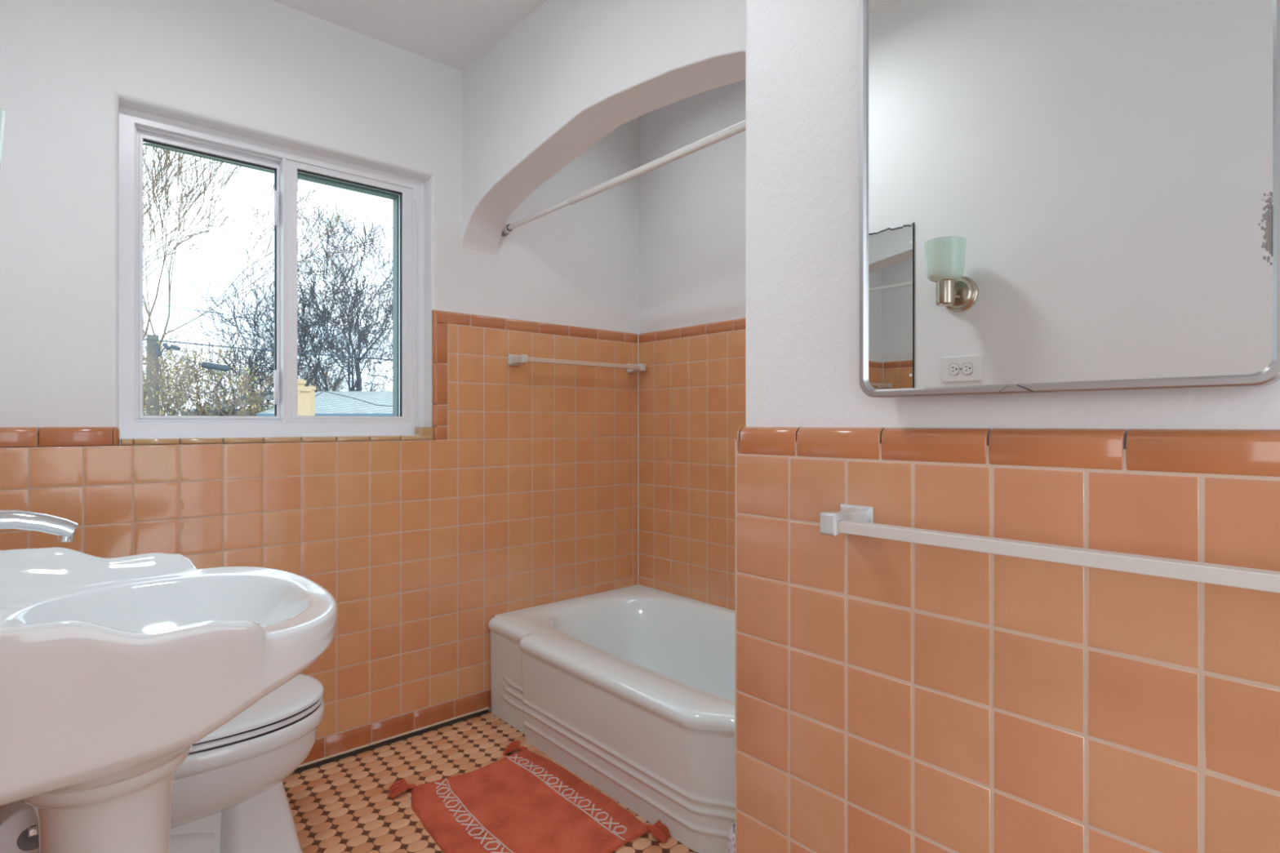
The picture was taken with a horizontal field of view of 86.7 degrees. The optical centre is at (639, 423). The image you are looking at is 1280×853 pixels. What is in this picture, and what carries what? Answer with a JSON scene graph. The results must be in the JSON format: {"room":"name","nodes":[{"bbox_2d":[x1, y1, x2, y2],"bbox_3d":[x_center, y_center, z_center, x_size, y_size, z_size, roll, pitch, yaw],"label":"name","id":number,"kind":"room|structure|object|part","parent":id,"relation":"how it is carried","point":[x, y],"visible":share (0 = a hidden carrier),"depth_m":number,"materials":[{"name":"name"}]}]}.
{"room":"bathroom","nodes":[
{"label":"bathroom","id":0,"kind":"room"},
{"bbox_2d":[0,0,638,775],"bbox_3d":[-0.912,-0.151,2.532,2.620,2.602,0.245,0,0,-41],"label":"wall","id":1,"kind":"structure","parent":0,"point":[517,489],"depth_m":2.33,"materials":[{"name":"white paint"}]},
{"bbox_2d":[119,106,423,438],"bbox_3d":[-1.214,-0.460,2.330,1.000,1.080,0.162,0,0,-41],"label":"window","id":2,"kind":"structure","parent":1,"relation":"in","point":[137,129],"depth_m":2.27,"materials":[{"name":"white vinyl"},{"name":"clear glass"},{"name":"green painted wood"}]},
{"bbox_3d":[-1.364,-0.445,2.176,0.420,0.882,0.035,0,0,-41],"label":"sash frame","id":3,"kind":"part","parent":2,"relation":"part of","materials":[{"name":"white plastic"}]},
{"bbox_3d":[-1.253,-0.460,2.375,1.000,1.080,0.044,0,0,-41],"label":"exterior trim","id":4,"kind":"part","parent":2,"relation":"part of","materials":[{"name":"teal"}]},
{"bbox_3d":[-1.196,-0.441,2.272,0.009,0.886,0.039,0,0,-41],"label":"meeting rail","id":5,"kind":"part","parent":2,"relation":"part of","materials":[{"name":"white plastic"}]},
{"bbox_3d":[-1.033,-0.445,2.425,0.438,0.882,0.035,0,0,-41],"label":"sash frame","id":6,"kind":"part","parent":2,"relation":"part of","materials":[{"name":"white plastic"}]},
{"bbox_3d":[-0.844,-0.432,2.555,0.008,0.825,0.010,0,0,-41],"label":"pull rail","id":7,"kind":"part","parent":2,"relation":"part of","materials":[{"name":"white plastic"}]},
{"bbox_3d":[-1.132,0.037,2.233,0.920,0.048,0.072,0,0,-41],"label":"sill trim","id":8,"kind":"part","parent":1,"relation":"part of","materials":[{"name":"tile"}]},
{"bbox_3d":[-0.879,-0.181,2.431,2.293,0.484,0.032,0,0,-41],"label":"cap trim","id":9,"kind":"part","parent":1,"relation":"part of","materials":[{"name":"orange tile"}]},
{"bbox_3d":[-1.157,1.080,2.167,1.528,0.072,0.009,0,0,-41],"label":"trim","id":10,"kind":"part","parent":1,"relation":"part of","materials":[{"name":"orange tile"}]},
{"bbox_2d":[507,354,645,373],"bbox_3d":[-0.246,-0.256,2.911,0.680,0.043,0.086,0,0,-41],"label":"towel bar","id":11,"kind":"object","parent":1,"relation":"attached to","point":[513,360],"visible":1,"depth_m":2.83,"materials":[{"name":"grey ceramic"}]},
{"bbox_2d":[271,0,546,71],"bbox_3d":[0.355,-1.502,1.102,2.630,0.300,4.024,0,0,-41],"label":"ceiling","id":12,"kind":"structure","parent":0,"point":[453,33],"depth_m":2.27,"materials":[{"name":"paint"}]},
{"bbox_2d":[283,711,698,852],"bbox_3d":[0.355,1.190,1.102,2.630,0.120,4.024,0,0,-41],"label":"floor","id":13,"kind":"structure","parent":0,"point":[344,805],"depth_m":2.10,"materials":[{"name":"brown tile"}]},
{"bbox_2d":[0,546,337,852],"bbox_3d":[-0.848,0.678,1.105,0.613,0.905,0.660,0,0,-41],"label":"pedestal sink","id":14,"kind":"object","parent":13,"relation":"on","point":[112,670],"visible":1,"depth_m":0.96,"materials":[{"name":"white ceramic"}]},
{"bbox_2d":[0,510,78,542],"bbox_3d":[-0.962,0.175,1.005,0.201,0.186,0.066,0,0,-41],"label":"faucet","id":15,"kind":"object","parent":14,"relation":"on","point":[64,529],"visible":1,"depth_m":1.03,"materials":[{"name":"silver metal"}]},
{"bbox_2d":[169,673,324,852],"bbox_3d":[-1.166,0.774,1.625,0.759,0.712,0.450,0,0,-41],"label":"toilet","id":16,"kind":"object","parent":13,"relation":"on","point":[229,795],"visible":0.39,"depth_m":1.64,"materials":[{"name":"white ceramic"}]},
{"bbox_3d":[-1.075,0.734,1.705,0.506,0.015,0.368,0,0,-41],"label":"seat","id":17,"kind":"part","parent":16,"relation":"part of","materials":[{"name":"white plastic"}]},
{"bbox_3d":[-1.074,0.713,1.706,0.508,0.020,0.372,0,0,-41],"label":"lid","id":18,"kind":"part","parent":16,"relation":"part of","materials":[{"name":"white plastic"}]},
{"bbox_2d":[388,740,671,852],"bbox_3d":[-0.343,1.114,1.969,0.521,0.030,0.759,0,0,-41],"label":"bath mat","id":19,"kind":"object","parent":13,"relation":"on","point":[522,801],"visible":1,"depth_m":1.96,"materials":[{"name":"fabric"}]},
{"bbox_2d":[488,584,734,852],"bbox_3d":[0.179,0.942,2.340,0.828,0.377,1.506,0,0,-41],"label":"bathtub","id":20,"kind":"object","parent":13,"relation":"on","point":[630,690],"visible":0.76,"depth_m":2.19,"materials":[{"name":"white ceramic"}]},
{"bbox_2d":[493,585,734,713],"bbox_3d":[0.191,0.923,2.350,0.794,0.337,1.506,0,0,-41],"label":"basin","id":21,"kind":"object","parent":20,"relation":"in","point":[679,651],"depth_m":2.72,"materials":[{"name":"white ceramic"}]},
{"bbox_2d":[725,822,734,852],"bbox_3d":[0.250,0.990,1.422,0.143,0.278,0.144,0,0,-41],"label":"fabric bin","id":22,"kind":"object","parent":13,"relation":"on","point":[731,840],"visible":0.15,"depth_m":1.42,"materials":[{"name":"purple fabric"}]},
{"bbox_2d":[462,0,746,253],"bbox_3d":[-0.104,-1.050,2.061,0.152,0.900,1.630,0,0,-41],"label":"wall","id":23,"kind":"structure","parent":0,"point":[571,73],"depth_m":2.11,"materials":[{"name":"white paint"}]},
{"bbox_2d":[637,80,746,610],"bbox_3d":[0.622,-0.226,2.623,0.219,2.752,1.714,0,0,-41],"label":"wall","id":24,"kind":"structure","parent":0,"point":[691,335],"depth_m":2.92,"materials":[{"name":"white paint"}]},
{"bbox_3d":[0.501,-0.399,2.614,0.020,0.047,1.517,0,0,-41],"label":"cap trim","id":25,"kind":"part","parent":24,"relation":"part of","materials":[{"name":"orange tile"}]},
{"bbox_2d":[734,0,1279,852],"bbox_3d":[1.326,-0.226,0.891,1.254,2.752,2.183,0,0,-41],"label":"wall","id":26,"kind":"structure","parent":0,"point":[891,696],"depth_m":0.95,"materials":[{"name":"white plaster"},{"name":"peach tile"},{"name":"pink grout"}]},
{"bbox_2d":[501,120,746,236],"bbox_3d":[-0.045,-0.781,2.151,0.049,0.061,1.521,0,0,-41],"label":"shower rod","id":27,"kind":"object","parent":26,"relation":"attached to","point":[740,127],"visible":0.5,"depth_m":2.08,"materials":[{"name":"white metal"}]},
{"bbox_3d":[0.894,0.031,0.471,0.051,0.049,2.123,0,0,-41],"label":"cap trim","id":28,"kind":"part","parent":26,"relation":"part of","materials":[{"name":"orange tile"}]},
{"bbox_2d":[820,503,1279,593],"bbox_3d":[0.509,0.147,0.806,0.086,0.047,0.662,0,0,-41],"label":"towel bar","id":29,"kind":"object","parent":26,"relation":"attached to","point":[851,519],"visible":1,"depth_m":0.78,"materials":[{"name":"grey ceramic"}]},
{"bbox_2d":[858,0,1279,398],"bbox_3d":[0.520,-0.434,0.874,0.109,0.792,0.467,0,0,-41],"label":"mirror","id":30,"kind":"object","parent":26,"relation":"attached to","point":[1055,196],"visible":1,"depth_m":0.81,"materials":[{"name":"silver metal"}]},
{"bbox_3d":[-0.525,-0.226,0.214,0.136,2.752,3.814,0,0,-41],"label":"wall","id":31,"kind":"structure","parent":0,"visible":0},
{"bbox_2d":[0,107,5,167],"bbox_3d":[-1.093,-0.410,1.056,0.156,0.192,0.111,0,0,-41],"label":"wall sconce","id":32,"kind":"object","parent":31,"relation":"attached to","point":[2,114],"visible":1,"depth_m":1.09,"materials":[{"name":"white glass"}]},
{"bbox_2d":[28,824,37,836],"bbox_3d":[-1.106,0.665,1.111,0.180,0.050,0.170,0,0,-41],"label":"toilet paper holder","id":33,"kind":"object","parent":31,"relation":"attached to","point":[33,830],"visible":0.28,"depth_m":1.10,"materials":[{"name":"silver metal"}]},
{"bbox_2d":[0,800,39,852],"bbox_3d":[-1.028,0.678,1.150,0.106,0.106,0.105,0,0,-41],"label":"toilet paper roll","id":34,"kind":"object","parent":33,"relation":"hanging from","point":[15,817],"visible":0.34,"depth_m":1.10,"materials":[{"name":"white paper"}]},
{"label":"outside","id":35,"kind":"structure","parent":0,"visible":0},
{"bbox_3d":[-26.070,2.230,52.268,150.000,0.200,107.100,0,0,-41],"label":"ground","id":36,"kind":"structure","parent":35,"visible":0},
{"bbox_2d":[146,334,180,415],"bbox_3d":[-8.026,0.316,11.373,0.729,3.628,0.229,0,0,25],"label":"utility pole","id":37,"kind":"object","parent":36,"relation":"on","point":[151,345],"visible":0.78,"depth_m":11.42,"materials":[{"name":"grey"}]},
{"bbox_2d":[160,351,200,364],"bbox_3d":[-7.670,-1.098,11.300,0.763,0.250,0.012,0,0,0],"label":"power line","id":38,"kind":"object","parent":37,"relation":"attached to","point":[161,352],"visible":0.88,"depth_m":11.30,"materials":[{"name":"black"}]},
{"bbox_2d":[200,361,230,371],"bbox_3d":[-7.070,-0.948,11.300,0.463,0.163,0.106,0,0,0],"label":"case","id":39,"kind":"object","parent":38,"relation":"hanging from","point":[205,365],"visible":1,"depth_m":11.26,"materials":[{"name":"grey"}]},
{"bbox_2d":[230,368,392,386],"bbox_3d":[-4.091,-0.652,11.300,5.518,0.530,0.012,0,0,0],"label":"power line","id":40,"kind":"object","parent":39,"relation":"attached to","point":[230,369],"visible":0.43,"depth_m":11.30,"materials":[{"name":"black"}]},
{"bbox_2d":[142,302,392,333],"bbox_3d":[-6.680,-1.975,11.800,10.578,1.193,0.012,0,0,0],"label":"power line","id":41,"kind":"object","parent":37,"relation":"attached to","point":[143,302],"visible":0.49,"depth_m":11.80,"materials":[{"name":"black"}]},
{"bbox_2d":[142,338,392,360],"bbox_3d":[-6.430,-1.308,11.214,10.275,0.941,0.054,0,0,2],"label":"power line","id":42,"kind":"object","parent":37,"relation":"attached to","point":[143,339],"visible":0.37,"depth_m":11.21,"materials":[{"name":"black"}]},
{"bbox_2d":[159,348,392,377],"bbox_3d":[-4.691,-0.832,11.300,6.718,0.837,0.012,0,0,0],"label":"power line","id":43,"kind":"object","parent":37,"relation":"attached to","point":[159,348],"visible":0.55,"depth_m":11.30,"materials":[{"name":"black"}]},
{"bbox_2d":[142,315,226,415],"bbox_3d":[-9.451,-0.129,12.970,3.464,4.526,3.443,0,0,-1],"label":"leafy shrub","id":44,"kind":"object","parent":36,"relation":"on","point":[173,388],"visible":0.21,"depth_m":12.81,"materials":[{"name":"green plant"}]},
{"bbox_2d":[142,368,260,416],"bbox_3d":[-9.057,0.569,13.826,2.860,3.482,3.281,0,0,-41],"label":"leafy shrub","id":45,"kind":"object","parent":36,"relation":"on","point":[194,400],"visible":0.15,"depth_m":13.79,"materials":[{"name":"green plant"}]},
{"bbox_2d":[142,324,274,416],"bbox_3d":[-7.249,0.176,11.508,3.425,3.912,3.178,0,0,5],"label":"leafy shrub","id":46,"kind":"object","parent":36,"relation":"on","point":[241,388],"visible":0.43,"depth_m":11.58,"materials":[{"name":"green plant"}]},
{"bbox_2d":[180,391,273,416],"bbox_3d":[-8.562,0.675,15.989,2.875,2.910,3.230,0,0,44],"label":"house","id":47,"kind":"structure","parent":36,"relation":"on","point":[268,397],"depth_m":14.49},
{"bbox_2d":[159,293,339,415],"bbox_3d":[-9.014,-0.412,14.682,3.966,5.087,3.284,0,0,-2],"label":"bare tree","id":48,"kind":"object","parent":36,"relation":"on","point":[254,362],"visible":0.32,"depth_m":14.92,"materials":[{"name":"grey plant"}]},
{"bbox_2d":[142,145,359,415],"bbox_3d":[-9.793,-2.236,13.500,8.267,8.743,7.212,0,0,17],"label":"bare tree","id":49,"kind":"object","parent":36,"relation":"on","point":[157,179],"visible":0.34,"depth_m":13.28,"materials":[{"name":"brown plant"}]},
{"bbox_2d":[166,232,379,408],"bbox_3d":[-9.567,-1.125,17.605,4.892,6.589,5.855,0,0,-41],"label":"bare tree","id":50,"kind":"object","parent":36,"relation":"on","point":[299,335],"visible":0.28,"depth_m":16.75,"materials":[{"name":"grey plant"}]},
{"bbox_2d":[204,195,392,416],"bbox_3d":[-6.589,-1.848,16.637,6.116,7.995,9.055,0,0,-24],"label":"bare tree","id":51,"kind":"object","parent":36,"relation":"on","point":[362,337],"visible":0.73,"depth_m":16.00,"materials":[{"name":"grey plant"}]},
{"bbox_2d":[297,378,306,415],"bbox_3d":[-3.500,0.836,7.000,0.084,2.587,0.084,0,0,-41],"label":"timber post","id":52,"kind":"object","parent":36,"relation":"on","point":[300,383],"visible":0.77,"depth_m":6.97,"materials":[{"name":"beige wood"}]},
{"bbox_2d":[297,386,311,415],"bbox_3d":[-3.163,0.890,6.400,0.102,2.480,0.102,0,0,-41],"label":"timber post","id":53,"kind":"object","parent":36,"relation":"on","point":[304,394],"visible":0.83,"depth_m":6.37,"materials":[{"name":"beige wood"}]},
{"bbox_2d":[261,353,355,404],"bbox_3d":[-10.209,-0.031,20.858,3.204,4.330,5.021,0,0,-36],"label":"leafy shrub","id":54,"kind":"object","parent":36,"relation":"on","point":[325,372],"visible":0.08,"depth_m":20.53,"materials":[{"name":"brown plant"}]},
{"bbox_2d":[308,385,315,415],"bbox_3d":[-3.587,0.858,7.400,0.082,2.544,0.082,0,0,-41],"label":"timber post","id":55,"kind":"object","parent":36,"relation":"on","point":[313,393],"visible":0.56,"depth_m":7.38,"materials":[{"name":"beige wood"}]},
{"bbox_2d":[256,391,392,416],"bbox_3d":[-4.997,0.750,13.185,2.522,2.760,4.230,0,0,0],"label":"garage","id":56,"kind":"structure","parent":36,"relation":"on","point":[327,404],"depth_m":11.87,"materials":[{"name":"blue"}]},
{"bbox_2d":[327,284,392,389],"bbox_3d":[-7.480,-1.884,23.988,6.428,8.061,7.205,0,0,-31],"label":"bare tree","id":57,"kind":"object","parent":36,"relation":"on","point":[381,311],"visible":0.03,"depth_m":24.98,"materials":[{"name":"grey plant"}]},
{"bbox_2d":[354,377,391,391],"bbox_3d":[-8.220,0.127,22.539,3.819,4.013,3.238,0,0,-6],"label":"leafy shrub","id":58,"kind":"object","parent":36,"relation":"on","point":[375,388],"visible":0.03,"depth_m":22.31,"materials":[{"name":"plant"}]},
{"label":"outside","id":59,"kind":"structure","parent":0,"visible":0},
{"bbox_2d":[315,391,392,406],"bbox_3d":[-3.714,-0.372,10.874,3.355,0.313,0.066,0,0,3],"label":"power line","id":60,"kind":"object","parent":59,"point":[323,391],"visible":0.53,"depth_m":10.91,"materials":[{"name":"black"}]}
]}

